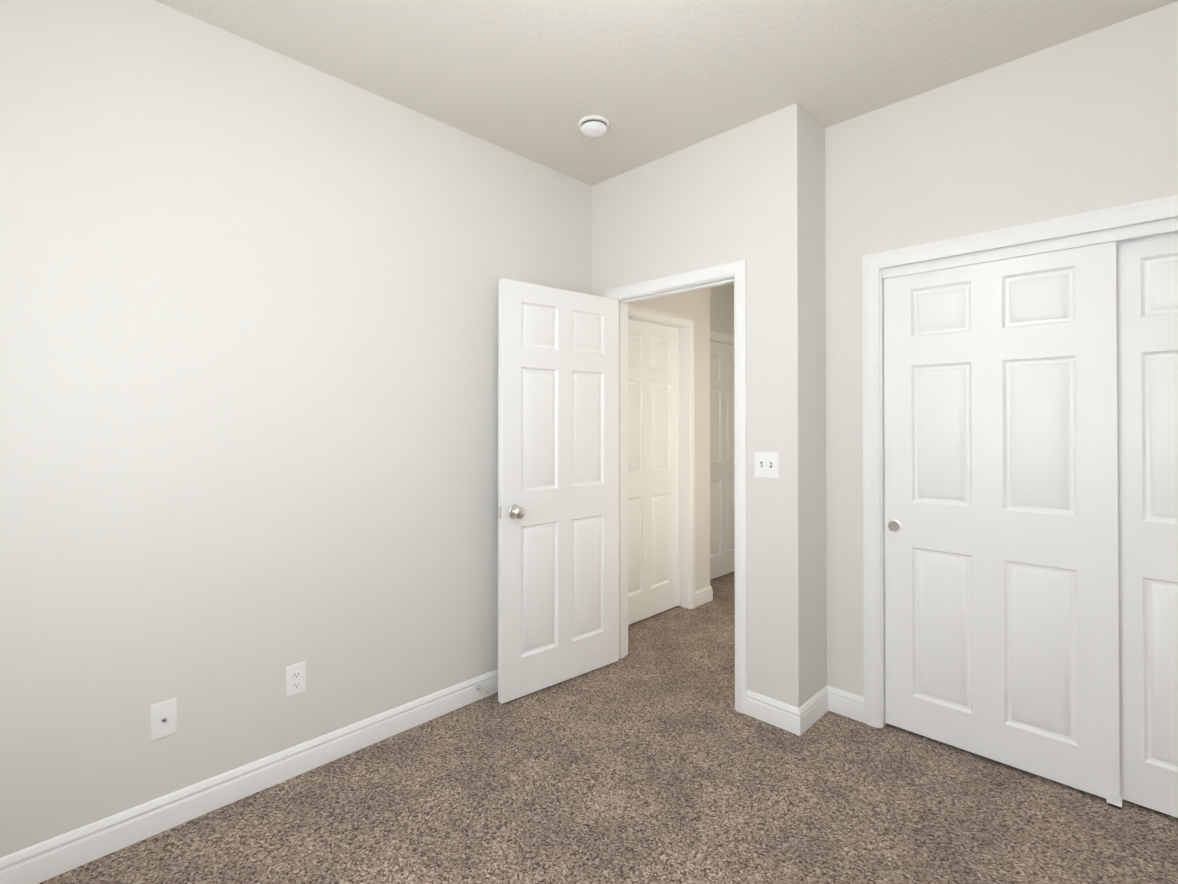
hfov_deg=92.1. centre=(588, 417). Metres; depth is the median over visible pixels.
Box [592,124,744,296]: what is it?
wall
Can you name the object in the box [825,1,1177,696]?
wall
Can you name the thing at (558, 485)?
bedroom door
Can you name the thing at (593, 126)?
smoke detector
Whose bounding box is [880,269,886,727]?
door frame
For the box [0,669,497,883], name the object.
baseboard
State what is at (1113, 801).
guide
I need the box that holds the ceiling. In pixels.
[155,0,1177,185]
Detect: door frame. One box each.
[605,260,746,713]
[628,303,694,608]
[710,331,733,344]
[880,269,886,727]
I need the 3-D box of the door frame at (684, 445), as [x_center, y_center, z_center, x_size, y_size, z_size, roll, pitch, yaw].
[0.422,0.329,3.877,0.134,2.110,0.890,0,-1,45]
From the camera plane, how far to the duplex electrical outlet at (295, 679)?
2.18 m
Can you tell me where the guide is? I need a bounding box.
[1106,793,1122,809]
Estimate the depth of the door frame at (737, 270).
2.68 m
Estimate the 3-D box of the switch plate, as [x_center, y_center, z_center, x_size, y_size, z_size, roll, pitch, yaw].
[0.800,0.214,2.570,0.117,0.115,0.020,0,-1,45]
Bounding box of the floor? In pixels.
[38,571,1177,883]
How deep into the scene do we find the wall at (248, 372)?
2.03 m
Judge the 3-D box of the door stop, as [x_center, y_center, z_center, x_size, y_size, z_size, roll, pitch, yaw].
[-0.512,1.313,2.737,0.073,0.022,0.021,0,-1,45]
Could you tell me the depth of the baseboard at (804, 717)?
2.57 m
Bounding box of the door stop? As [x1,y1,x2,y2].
[477,685,488,693]
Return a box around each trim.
[862,195,1177,727]
[882,217,1177,278]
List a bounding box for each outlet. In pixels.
[150,698,176,740]
[286,661,305,696]
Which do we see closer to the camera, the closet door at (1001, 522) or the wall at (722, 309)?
the closet door at (1001, 522)
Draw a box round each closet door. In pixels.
[884,241,1119,798]
[1116,231,1177,817]
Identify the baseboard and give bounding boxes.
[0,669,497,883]
[695,586,712,606]
[746,685,863,735]
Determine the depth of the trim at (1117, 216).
2.52 m
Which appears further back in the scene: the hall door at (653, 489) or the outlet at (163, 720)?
the hall door at (653, 489)
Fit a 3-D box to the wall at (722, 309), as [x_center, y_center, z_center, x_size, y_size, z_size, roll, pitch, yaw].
[1.171,0.016,4.969,0.115,2.752,1.510,0,-1,45]
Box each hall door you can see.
[628,318,679,624]
[710,341,734,579]
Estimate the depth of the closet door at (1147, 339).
1.98 m
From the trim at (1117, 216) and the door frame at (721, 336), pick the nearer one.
the trim at (1117, 216)
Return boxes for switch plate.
[755,452,778,477]
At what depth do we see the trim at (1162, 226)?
2.14 m
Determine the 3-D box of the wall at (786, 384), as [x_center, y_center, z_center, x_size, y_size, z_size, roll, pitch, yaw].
[1.732,0.005,3.493,0.254,2.752,2.600,0,-1,45]
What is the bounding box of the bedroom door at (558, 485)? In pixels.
[498,278,618,703]
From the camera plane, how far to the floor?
1.99 m
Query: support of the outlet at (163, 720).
attached to the wall at (248, 372)
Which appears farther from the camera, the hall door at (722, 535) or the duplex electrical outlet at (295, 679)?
the hall door at (722, 535)
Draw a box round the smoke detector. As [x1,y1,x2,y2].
[578,115,608,136]
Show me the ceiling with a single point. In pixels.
(536, 81)
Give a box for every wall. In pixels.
[0,0,709,857]
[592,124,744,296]
[710,283,733,334]
[744,103,826,707]
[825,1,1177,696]

